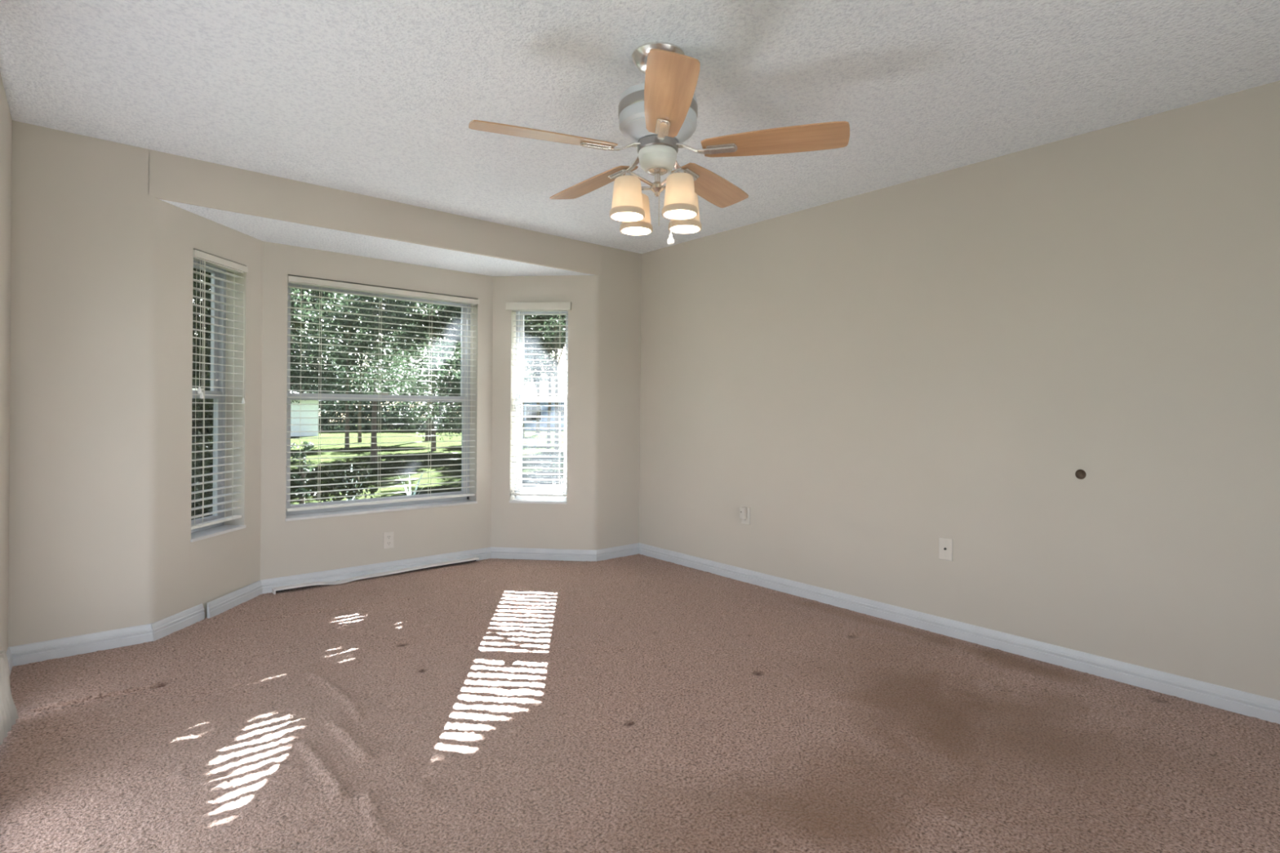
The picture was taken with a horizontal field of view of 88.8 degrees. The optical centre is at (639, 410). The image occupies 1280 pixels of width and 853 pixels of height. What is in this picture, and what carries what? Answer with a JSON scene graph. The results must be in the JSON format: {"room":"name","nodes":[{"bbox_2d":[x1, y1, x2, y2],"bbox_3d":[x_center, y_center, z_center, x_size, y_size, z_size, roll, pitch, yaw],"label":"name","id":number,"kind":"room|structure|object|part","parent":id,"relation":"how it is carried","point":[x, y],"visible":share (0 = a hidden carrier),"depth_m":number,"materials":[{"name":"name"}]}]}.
{"room":"empty bedroom","nodes":[
{"label":"empty bedroom","id":0,"kind":"room"},
{"bbox_2d":[0,72,12,653],"bbox_3d":[-1.262,-0.063,0.946,0.200,2.440,5.380,0,0,-40],"label":"wall","id":1,"kind":"structure","parent":0,"point":[6,121],"depth_m":2.72,"materials":[{"name":"paint"}]},
{"bbox_2d":[6,647,12,675],"bbox_3d":[-2.617,1.103,2.689,0.016,0.086,0.620,0,0,-40],"label":"baseboard","id":2,"kind":"structure","parent":1,"relation":"attached to","point":[9,655],"depth_m":2.86,"materials":[{"name":"paint"}]},
{"bbox_3d":[-1.098,-0.972,0.961,0.060,0.024,2.200,0,0,-40],"label":"curtain rod","id":3,"kind":"object","parent":1,"relation":"attached to","visible":0},
{"bbox_2d":[0,649,18,744],"bbox_3d":[-2.069,0.095,2.110,0.059,2.088,0.739,0,0,-40],"label":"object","id":4,"kind":"object","parent":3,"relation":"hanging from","point":[8,712],"visible":1,"depth_m":2.31,"materials":[{"name":"beige"}]},
{"bbox_2d":[156,200,262,621],"bbox_3d":[-2.493,-0.005,3.692,0.200,2.305,0.804,0,0,4],"label":"wall","id":5,"kind":"structure","parent":0,"point":[190,575],"depth_m":3.55,"materials":[{"name":"paint"}]},
{"bbox_2d":[151,603,204,640],"bbox_3d":[-2.411,1.105,3.418,0.016,0.086,0.345,0,0,4],"label":"baseboard","id":6,"kind":"structure","parent":5,"relation":"attached to","point":[162,628],"depth_m":3.40,"materials":[{"name":"paint"}]},
{"bbox_2d":[190,260,245,542],"bbox_3d":[-2.478,-0.083,3.726,0.195,1.580,0.434,0,0,4],"label":"window","id":7,"kind":"structure","parent":5,"relation":"in","point":[197,534],"depth_m":3.90,"materials":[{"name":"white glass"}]},
{"bbox_3d":[-2.557,-0.460,3.732,0.024,0.786,0.391,0,0,4],"label":"sash","id":8,"kind":"part","parent":7,"relation":"part of","materials":[{"name":"clear glass"}]},
{"bbox_3d":[-2.535,0.281,3.730,0.025,0.790,0.391,0,0,4],"label":"sash","id":9,"kind":"part","parent":7,"relation":"part of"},
{"bbox_3d":[-2.545,-0.088,3.731,0.060,1.570,0.430,0,0,4],"label":"frame","id":10,"kind":"part","parent":7,"relation":"part of","materials":[{"name":"white plastic"}]},
{"bbox_3d":[-2.456,0.700,3.724,0.140,0.016,0.434,0,0,4],"label":"sill","id":11,"kind":"part","parent":7,"relation":"part of","materials":[{"name":"paint"}]},
{"bbox_2d":[191,249,248,529],"bbox_3d":[-2.412,-0.109,3.718,0.072,1.508,0.426,0,0,4],"label":"window blind","id":12,"kind":"object","parent":7,"relation":"attached to","point":[204,258],"visible":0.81,"depth_m":3.70,"materials":[{"name":"white plastic"}]},
{"bbox_3d":[-2.428,-0.099,3.603,0.047,1.457,0.002,0,0,4],"label":"ladder cord","id":13,"kind":"part","parent":12,"relation":"part of","materials":[{"name":"white fabric"}]},
{"bbox_3d":[-2.394,-0.468,3.556,0.004,0.708,0.004,0,0,4],"label":"pull cord","id":14,"kind":"part","parent":12,"relation":"part of","materials":[{"name":"white fabric"}]},
{"bbox_3d":[-2.393,-0.455,3.574,0.005,0.735,0.003,0,0,-23],"label":"pull cord","id":15,"kind":"part","parent":12,"relation":"part of","materials":[{"name":"white fabric"}]},
{"bbox_3d":[-2.394,-0.112,3.591,0.005,1.420,0.003,0,0,-23],"label":"pull cord","id":16,"kind":"part","parent":12,"relation":"part of","materials":[{"name":"white fabric"}]},
{"bbox_3d":[-2.426,0.637,3.721,0.044,0.016,0.408,0,0,4],"label":"rail","id":17,"kind":"part","parent":12,"relation":"part of","materials":[{"name":"white plastic"}]},
{"bbox_3d":[-2.420,-0.839,3.722,0.046,0.032,0.416,0,0,4],"label":"head rail","id":18,"kind":"part","parent":12,"relation":"part of","materials":[{"name":"white plastic"}]},
{"bbox_3d":[-2.412,-0.099,3.842,0.047,1.457,0.003,0,0,4],"label":"ladder cord","id":19,"kind":"part","parent":12,"relation":"part of","materials":[{"name":"white fabric"}]},
{"bbox_3d":[-2.372,-0.387,3.910,0.004,0.650,0.004,0,0,4],"label":"pull cord","id":20,"kind":"part","parent":12,"relation":"part of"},
{"bbox_2d":[207,580,262,617],"bbox_3d":[-2.372,1.105,3.842,0.016,0.086,0.486,0,0,1],"label":"trim","id":21,"kind":"structure","parent":5,"relation":"attached to","point":[222,604],"depth_m":3.81,"materials":[{"name":"paint"}]},
{"bbox_2d":[8,120,641,647],"bbox_3d":[-1.471,-0.065,4.198,4.105,2.440,0.200,0,0,-40],"label":"wall","id":22,"kind":"structure","parent":0,"point":[85,261],"depth_m":3.15,"materials":[{"name":"paint"}]},
{"bbox_2d":[8,623,152,666],"bbox_3d":[-2.622,1.103,3.082,0.519,0.086,0.016,0,0,-40],"label":"baseboard","id":23,"kind":"structure","parent":22,"relation":"attached to","point":[24,654],"depth_m":3.07,"materials":[{"name":"paint"}]},
{"bbox_2d":[596,542,639,561],"bbox_3d":[-0.169,1.122,5.175,0.442,0.086,0.016,0,0,-40],"label":"baseboard","id":24,"kind":"structure","parent":22,"relation":"attached to","point":[606,553],"depth_m":5.16,"materials":[{"name":"paint"}]},
{"bbox_2d":[159,199,592,276],"bbox_3d":[-1.631,-1.111,4.455,2.984,0.120,0.785,0,0,-40],"label":"ceiling","id":25,"kind":"structure","parent":0,"point":[262,228],"depth_m":4.20,"materials":[{"name":"white paint"}]},
{"bbox_2d":[260,241,493,579],"bbox_3d":[-1.828,0.000,4.679,1.589,2.305,0.200,0,0,-40],"label":"wall","id":26,"kind":"structure","parent":0,"point":[296,547],"depth_m":4.46,"materials":[{"name":"paint"}]},
{"bbox_2d":[260,546,491,594],"bbox_3d":[-1.766,1.110,4.596,1.589,0.086,0.016,0,0,-40],"label":"baseboard","id":27,"kind":"structure","parent":26,"relation":"attached to","point":[268,584],"depth_m":4.50,"materials":[{"name":"paint"}]},
{"bbox_2d":[284,283,477,521],"bbox_3d":[-1.813,-0.077,4.674,1.328,1.580,0.195,0,0,-40],"label":"window","id":28,"kind":"structure","parent":26,"relation":"in","point":[397,506],"depth_m":4.70,"materials":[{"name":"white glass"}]},
{"bbox_3d":[-1.864,-0.456,4.737,1.285,0.783,0.024,0,0,-40],"label":"sash","id":29,"kind":"part","parent":28,"relation":"part of","materials":[{"name":"clear glass"}]},
{"bbox_3d":[-1.852,0.285,4.716,1.285,0.793,0.025,0,0,-40],"label":"sash","id":30,"kind":"part","parent":28,"relation":"part of","materials":[{"name":"white plastic"}]},
{"bbox_3d":[-1.802,0.705,4.653,1.328,0.016,0.140,0,0,-40],"label":"sill","id":31,"kind":"part","parent":28,"relation":"part of","materials":[{"name":"paint"}]},
{"bbox_2d":[285,275,479,511],"bbox_3d":[-1.769,-0.101,4.626,1.326,1.512,0.072,0,0,-40],"label":"window blind","id":32,"kind":"object","parent":28,"relation":"attached to","point":[291,279],"visible":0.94,"depth_m":4.57,"materials":[{"name":"white plastic"}]},
{"bbox_3d":[-2.196,-0.210,4.228,0.005,1.220,0.003,0,0,23],"label":"pull cord","id":33,"kind":"part","parent":32,"relation":"part of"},
{"bbox_3d":[-2.124,-0.094,4.334,0.002,1.462,0.045,0,0,-40],"label":"ladder cord","id":34,"kind":"part","parent":32,"relation":"part of","materials":[{"name":"white fabric"}]},
{"bbox_3d":[-1.827,-0.092,4.587,0.002,1.462,0.045,0,0,-40],"label":"ladder cord","id":35,"kind":"part","parent":32,"relation":"part of","materials":[{"name":"white fabric"}]},
{"bbox_3d":[-1.782,0.647,4.630,1.304,0.016,0.044,0,0,-40],"label":"rail","id":36,"kind":"part","parent":32,"relation":"part of","materials":[{"name":"white plastic"}]},
{"bbox_3d":[-1.773,-0.834,4.634,1.312,0.032,0.046,0,0,-40],"label":"head rail","id":37,"kind":"part","parent":32,"relation":"part of","materials":[{"name":"white plastic"}]},
{"bbox_3d":[-1.549,-0.089,4.824,0.002,1.462,0.045,0,0,-40],"label":"ladder cord","id":38,"kind":"part","parent":32,"relation":"part of","materials":[{"name":"white fabric"}]},
{"bbox_3d":[-1.333,-0.088,5.009,0.002,1.462,0.045,0,0,-40],"label":"ladder cord","id":39,"kind":"part","parent":32,"relation":"part of","materials":[{"name":"white fabric"}]},
{"bbox_3d":[-1.286,-0.358,5.003,0.005,0.910,0.003,0,0,23],"label":"pull cord","id":40,"kind":"part","parent":32,"relation":"part of","materials":[{"name":"white fabric"}]},
{"bbox_2d":[383,531,394,549],"bbox_3d":[-1.768,0.915,4.598,0.073,0.116,0.009,0,0,-40],"label":"wall outlet","id":41,"kind":"object","parent":26,"relation":"attached to","point":[388,537],"visible":1,"depth_m":4.60,"materials":[{"name":"plastic"}]},
{"bbox_2d":[197,422,564,504],"bbox_3d":[-0.016,2.017,0.000,280.000,1.400,280.000,0,0,-40],"label":"ground","id":42,"kind":"structure","parent":0,"point":[408,433],"depth_m":19.34,"materials":[{"name":"green plant"}]},
{"bbox_2d":[208,326,310,367],"bbox_3d":[-40.372,-4.784,69.040,10.614,13.389,11.572,0,0,-40],"label":"shade tree","id":43,"kind":"object","parent":42,"relation":"on","point":[291,326],"visible":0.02,"depth_m":70.31,"materials":[{"name":"green plant"}]},
{"bbox_2d":[191,267,378,519],"bbox_3d":[-3.839,-0.664,6.098,2.424,4.253,2.545,0,0,37],"label":"shrub","id":44,"kind":"object","parent":42,"relation":"on","point":[208,406],"visible":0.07,"depth_m":5.55,"materials":[{"name":"green plant"}]},
{"bbox_2d":[290,440,315,503],"bbox_3d":[-4.216,0.896,8.164,0.317,1.063,0.367,0,0,-40],"label":"sapling","id":45,"kind":"object","parent":42,"relation":"on","point":[306,448],"visible":0.82,"depth_m":8.14,"materials":[{"name":"green plant"}]},
{"bbox_2d":[290,391,318,436],"bbox_3d":[-23.878,0.380,41.625,6.200,3.200,7.000,0,0,-35],"label":"building","id":46,"kind":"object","parent":42,"relation":"on","point":[293,407],"visible":0.04,"depth_m":40.24,"materials":[{"name":"white"}]},
{"bbox_2d":[290,289,349,337],"bbox_3d":[-11.718,-2.562,21.197,5.180,8.262,5.206,0,0,-40],"label":"shade tree","id":47,"kind":"object","parent":42,"relation":"on","point":[300,293],"visible":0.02,"depth_m":20.65,"materials":[{"name":"green plant"}]},
{"bbox_2d":[198,362,462,431],"bbox_3d":[-27.192,-0.880,53.905,29.030,6.769,4.840,0,0,-27],"label":"trees","id":48,"kind":"object","parent":42,"relation":"on","point":[385,412],"visible":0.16,"depth_m":55.80,"materials":[{"name":"green plant"}]},
{"bbox_2d":[296,335,364,412],"bbox_3d":[-43.024,-4.551,88.480,10.603,13.233,10.917,0,0,-40],"label":"shade tree","id":49,"kind":"object","parent":42,"relation":"on","point":[339,362],"visible":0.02,"depth_m":87.37,"materials":[{"name":"green plant"}]},
{"bbox_2d":[290,303,391,448],"bbox_3d":[-11.561,-2.527,26.405,4.866,8.282,4.954,0,0,-40],"label":"shade tree","id":50,"kind":"object","parent":42,"relation":"on","point":[347,427],"visible":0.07,"depth_m":26.06,"materials":[{"name":"green plant"}]},
{"bbox_2d":[304,321,403,442],"bbox_3d":[-13.738,-2.650,31.561,4.948,8.606,4.592,0,0,-26],"label":"shade tree","id":51,"kind":"object","parent":42,"relation":"on","point":[359,433],"visible":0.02,"depth_m":31.37,"materials":[{"name":"green plant"}]},
{"bbox_2d":[345,467,372,500],"bbox_3d":[-3.907,1.030,8.841,0.328,0.718,0.604,0,0,14],"label":"spiky plant","id":52,"kind":"object","parent":42,"relation":"on","point":[352,468],"visible":0.06,"depth_m":8.79,"materials":[{"name":"plant"}]},
{"bbox_2d":[322,293,410,463],"bbox_3d":[-7.156,-2.607,17.496,4.760,8.324,5.233,0,0,-40],"label":"shade tree","id":53,"kind":"object","parent":42,"relation":"on","point":[373,440],"visible":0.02,"depth_m":17.75,"materials":[{"name":"green plant"}]},
{"bbox_2d":[204,288,565,439],"bbox_3d":[-3.325,-3.185,12.299,5.747,9.418,9.506,0,0,29],"label":"oak tree","id":54,"kind":"object","parent":42,"relation":"on","point":[312,340],"visible":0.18,"depth_m":10.13,"materials":[{"name":"green plant"}]},
{"bbox_2d":[363,326,447,403],"bbox_3d":[-26.293,-4.856,75.230,10.656,13.745,10.758,0,0,6],"label":"shade tree","id":55,"kind":"object","parent":42,"relation":"on","point":[414,326],"visible":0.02,"depth_m":73.36,"materials":[{"name":"green plant"}]},
{"bbox_2d":[396,470,427,495],"bbox_3d":[-3.133,1.120,9.102,0.233,0.548,0.438,0,0,40],"label":"spiky plant","id":56,"kind":"object","parent":42,"relation":"on","point":[410,486],"visible":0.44,"depth_m":9.01,"materials":[{"name":"white plant"}]},
{"bbox_3d":[-3.163,1.134,8.983,0.042,0.520,0.160,0,0,-12],"label":"blade","id":57,"kind":"part","parent":56,"relation":"part of","materials":[{"name":"plant"}]},
{"bbox_3d":[-3.130,1.120,9.203,0.042,0.548,0.298,0,0,19],"label":"blade","id":58,"kind":"part","parent":56,"relation":"part of","materials":[{"name":"green plant"}]},
{"bbox_2d":[384,301,461,451],"bbox_3d":[-7.368,-2.516,24.045,4.680,8.255,5.221,0,0,-40],"label":"shade tree","id":59,"kind":"object","parent":42,"relation":"on","point":[437,331],"visible":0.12,"depth_m":23.33,"materials":[{"name":"green plant"}]},
{"bbox_2d":[395,320,460,440],"bbox_3d":[-11.068,-2.046,34.599,4.167,7.479,3.889,0,0,-40],"label":"shade tree","id":60,"kind":"object","parent":42,"relation":"on","point":[419,330],"visible":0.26,"depth_m":33.61,"materials":[{"name":"green plant"}]},
{"bbox_2d":[422,328,460,348],"bbox_3d":[-7.613,-2.514,29.965,5.220,8.363,5.290,0,0,-40],"label":"shade tree","id":61,"kind":"object","parent":42,"relation":"on","point":[455,333],"visible":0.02,"depth_m":29.79,"materials":[{"name":"green plant"}]},
{"bbox_2d":[438,350,460,405],"bbox_3d":[-28.055,-4.901,94.017,11.177,14.173,11.391,0,0,-40],"label":"shade tree","id":62,"kind":"object","parent":42,"relation":"on","point":[451,366],"visible":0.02,"depth_m":90.94,"materials":[{"name":"green plant"}]},
{"bbox_2d":[524,351,563,433],"bbox_3d":[-7.237,-1.343,46.284,3.272,6.350,3.410,0,0,-40],"label":"shade tree","id":63,"kind":"object","parent":42,"relation":"on","point":[536,371],"visible":0.53,"depth_m":46.05,"materials":[{"name":"green plant"}]},
{"bbox_2d":[522,340,565,439],"bbox_3d":[-6.561,-2.373,37.807,4.627,8.246,4.836,0,0,42],"label":"shade tree","id":64,"kind":"object","parent":42,"relation":"on","point":[526,346],"visible":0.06,"depth_m":37.13,"materials":[{"name":"green plant"}]},
{"bbox_2d":[524,376,564,430],"bbox_3d":[-7.444,-0.546,65.579,11.000,5.650,9.000,0,0,-6],"label":"house","id":65,"kind":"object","parent":42,"relation":"on","point":[545,384],"visible":0.26,"depth_m":61.47,"materials":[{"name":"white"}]},
{"bbox_3d":[-9.974,0.309,61.216,1.400,1.300,0.020,0,0,-6],"label":"pane","id":66,"kind":"part","parent":65,"relation":"part of","materials":[{"name":"glass"}]},
{"bbox_3d":[-6.994,0.332,61.554,1.400,1.300,0.020,0,0,-6],"label":"pane","id":67,"kind":"part","parent":65,"relation":"part of","materials":[{"name":"clear glass"}]},
{"bbox_2d":[524,318,565,448],"bbox_3d":[-3.728,-2.512,26.870,4.511,8.347,4.632,0,0,-40],"label":"shade tree","id":68,"kind":"object","parent":42,"relation":"on","point":[528,340],"visible":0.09,"depth_m":26.91,"materials":[{"name":"green plant"}]},
{"bbox_2d":[524,315,565,456],"bbox_3d":[-2.561,-2.492,21.569,4.830,8.214,4.701,0,0,-40],"label":"shade tree","id":69,"kind":"object","parent":42,"relation":"on","point":[541,317],"visible":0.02,"depth_m":21.59,"materials":[{"name":"green plant"}]},
{"bbox_2d":[491,275,594,550],"bbox_3d":[-0.750,0.008,5.179,0.800,2.305,0.200,0,0,6],"label":"wall","id":70,"kind":"structure","parent":0,"point":[568,526],"depth_m":5.07,"materials":[{"name":"paint"}]},
{"bbox_2d":[509,311,568,504],"bbox_3d":[-0.778,-0.051,5.169,0.458,1.551,0.195,0,0,6],"label":"window","id":71,"kind":"structure","parent":70,"relation":"in","point":[519,376],"depth_m":5.23,"materials":[{"name":"glass"},{"name":"white vinyl"}]},
{"bbox_3d":[-0.787,0.717,5.142,0.458,0.016,0.140,0,0,6],"label":"sill","id":72,"kind":"part","parent":71,"relation":"part of","materials":[{"name":"paint"}]},
{"bbox_2d":[506,302,571,496],"bbox_3d":[-0.791,-0.084,5.097,0.514,1.506,0.088,0,0,6],"label":"window blind","id":73,"kind":"object","parent":71,"relation":"attached to","point":[521,307],"visible":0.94,"depth_m":5.10,"materials":[{"name":"white plastic"}]},
{"bbox_3d":[-0.971,-0.401,5.096,0.004,0.740,0.004,0,0,6],"label":"pull cord","id":74,"kind":"part","parent":73,"relation":"part of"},
{"bbox_3d":[-0.931,-0.064,5.126,0.002,1.433,0.047,0,0,6],"label":"ladder cord","id":75,"kind":"part","parent":73,"relation":"part of","materials":[{"name":"white fabric"}]},
{"bbox_3d":[-0.788,0.661,5.112,0.436,0.016,0.044,0,0,6],"label":"rail","id":76,"kind":"part","parent":73,"relation":"part of","materials":[{"name":"white plastic"}]},
{"bbox_3d":[-0.777,-0.791,5.117,0.444,0.032,0.046,0,0,6],"label":"head rail","id":77,"kind":"part","parent":73,"relation":"part of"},
{"bbox_3d":[-0.628,-0.062,5.097,0.002,1.433,0.047,0,0,6],"label":"ladder cord","id":78,"kind":"part","parent":73,"relation":"part of","materials":[{"name":"white fabric"}]},
{"bbox_3d":[-0.776,0.292,5.224,0.415,0.804,0.025,0,0,6],"label":"sash","id":79,"kind":"part","parent":71,"relation":"part of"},
{"bbox_3d":[-0.767,-0.435,5.251,0.415,0.743,0.024,0,0,6],"label":"sash","id":80,"kind":"part","parent":71,"relation":"part of","materials":[{"name":"clear glass"}]},
{"bbox_2d":[491,546,596,561],"bbox_3d":[-0.751,1.118,5.070,0.838,0.086,0.016,0,0,6],"label":"baseboard","id":81,"kind":"structure","parent":70,"relation":"attached to","point":[556,554],"depth_m":5.07,"materials":[{"name":"paint"}]},
{"bbox_2d":[0,553,1279,852],"bbox_3d":[0.015,1.168,2.451,3.812,0.035,5.700,0,0,-40],"label":"floor","id":82,"kind":"structure","parent":0,"point":[638,703],"depth_m":2.33,"materials":[{"name":"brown carpet"}]},
{"bbox_2d":[271,556,479,594],"bbox_3d":[-1.770,1.137,4.544,1.390,0.031,0.056,0,0,-40],"label":"trim strip","id":83,"kind":"object","parent":82,"relation":"on","point":[291,587],"visible":1,"depth_m":4.48,"materials":[{"name":"white wood"}]},
{"bbox_2d":[0,0,1279,253],"bbox_3d":[0.227,-1.332,2.221,4.105,0.120,5.400,0,0,-40],"label":"ceiling","id":84,"kind":"structure","parent":0,"point":[380,99],"depth_m":2.52,"materials":[{"name":"white paint"}]},
{"bbox_2d":[468,41,849,245],"bbox_3d":[0.040,-0.933,2.389,1.279,0.679,1.235,0,0,-40],"label":"ceiling fan","id":85,"kind":"object","parent":84,"relation":"hanging from","point":[658,114],"visible":1,"depth_m":2.25,"materials":[{"name":"brown wood"}]},
{"bbox_3d":[-0.323,-0.928,2.209,0.495,0.035,0.143,0,0,-20],"label":"blade","id":86,"kind":"part","parent":85,"relation":"part of","materials":[{"name":"brown wood"}]},
{"bbox_3d":[-0.193,-0.927,2.676,0.143,0.035,0.495,0,0,-38],"label":"blade","id":87,"kind":"part","parent":85,"relation":"part of","materials":[{"name":"brown wood"}]},
{"bbox_3d":[-0.044,-0.740,2.278,0.120,0.132,0.120,0,0,-40],"label":"lamp shade","id":88,"kind":"part","parent":85,"relation":"part of","materials":[{"name":"beige glass"}]},
{"bbox_3d":[-0.014,-0.739,2.459,0.120,0.132,0.120,0,0,-40],"label":"lamp shade","id":89,"kind":"part","parent":85,"relation":"part of","materials":[{"name":"beige glass"}]},
{"bbox_3d":[0.001,-0.817,2.310,0.123,0.036,0.012,0,0,-35],"label":"lamp arm","id":90,"kind":"part","parent":85,"relation":"part of","materials":[{"name":"silver metal"}]},
{"bbox_3d":[0.019,-0.817,2.414,0.012,0.036,0.123,0,0,-35],"label":"lamp arm","id":91,"kind":"part","parent":85,"relation":"part of","materials":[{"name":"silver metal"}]},
{"bbox_3d":[0.069,-0.718,2.352,0.003,0.110,0.002,0,0,35],"label":"pull chain","id":92,"kind":"part","parent":85,"relation":"part of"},
{"bbox_3d":[0.111,-0.613,2.349,0.025,0.040,0.025,0,0,-40],"label":"chain knob","id":93,"kind":"part","parent":85,"relation":"part of","materials":[{"name":"white ceramic"}]},
{"bbox_3d":[0.106,-0.817,2.293,0.012,0.036,0.122,0,0,-35],"label":"lamp arm","id":94,"kind":"part","parent":85,"relation":"part of","materials":[{"name":"silver metal"}]},
{"bbox_3d":[0.081,-0.925,1.941,0.143,0.035,0.495,0,0,-2],"label":"blade","id":95,"kind":"part","parent":85,"relation":"part of","materials":[{"name":"brown wood"}]},
{"bbox_3d":[0.137,-0.738,2.248,0.120,0.132,0.120,0,0,-40],"label":"lamp shade","id":96,"kind":"part","parent":85,"relation":"part of","materials":[{"name":"beige glass"}]},
{"bbox_3d":[0.168,-0.738,2.429,0.120,0.132,0.120,0,0,-40],"label":"lamp shade","id":97,"kind":"part","parent":85,"relation":"part of","materials":[{"name":"beige glass"}]},
{"bbox_3d":[0.291,-0.923,2.697,0.143,0.035,0.495,0,0,34],"label":"blade","id":98,"kind":"part","parent":85,"relation":"part of","materials":[{"name":"brown wood"}]},
{"bbox_3d":[0.461,-0.922,2.243,0.495,0.035,0.143,0,0,16],"label":"blade","id":99,"kind":"part","parent":85,"relation":"part of","materials":[{"name":"brown wood"}]},
{"bbox_2d":[639,80,1279,700],"bbox_3d":[1.704,-0.040,3.424,0.120,2.440,5.300,0,0,-40],"label":"wall","id":100,"kind":"structure","parent":0,"point":[877,376],"depth_m":3.18,"materials":[{"name":"paint"}]},
{"bbox_2d":[741,506,750,524],"bbox_3d":[0.722,0.720,4.468,0.009,0.116,0.073,0,0,-40],"label":"wall outlet","id":101,"kind":"object","parent":100,"relation":"attached to","point":[747,521],"visible":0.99,"depth_m":4.45,"materials":[{"name":"plastic"}]},
{"bbox_2d":[739,506,746,519],"bbox_3d":[0.701,0.701,4.456,0.038,0.078,0.040,0,0,-40],"label":"plug","id":102,"kind":"object","parent":101,"relation":"attached to","point":[743,510],"visible":1,"depth_m":4.44,"materials":[{"name":"plastic"}]},
{"bbox_2d":[938,537,952,561],"bbox_3d":[1.603,0.730,3.431,0.016,0.116,0.073,0,0,-40],"label":"cable plate","id":103,"kind":"object","parent":100,"relation":"attached to","point":[945,544],"visible":1,"depth_m":3.43,"materials":[{"name":"plastic"}]},
{"bbox_2d":[639,542,1279,724],"bbox_3d":[1.610,1.136,3.418,0.016,0.086,5.000,0,0,-40],"label":"baseboard","id":104,"kind":"structure","parent":100,"relation":"attached to","point":[1246,704],"depth_m":3.17,"materials":[{"name":"paint"}]},
{"bbox_2d":[1075,469,1086,479],"bbox_3d":[2.015,0.292,2.982,0.022,0.046,0.046,0,0,-40],"label":"wall hole","id":105,"kind":"object","parent":100,"relation":"attached to","point":[1080,473],"depth_m":2.98,"materials":[{"name":"brown"}]}
]}

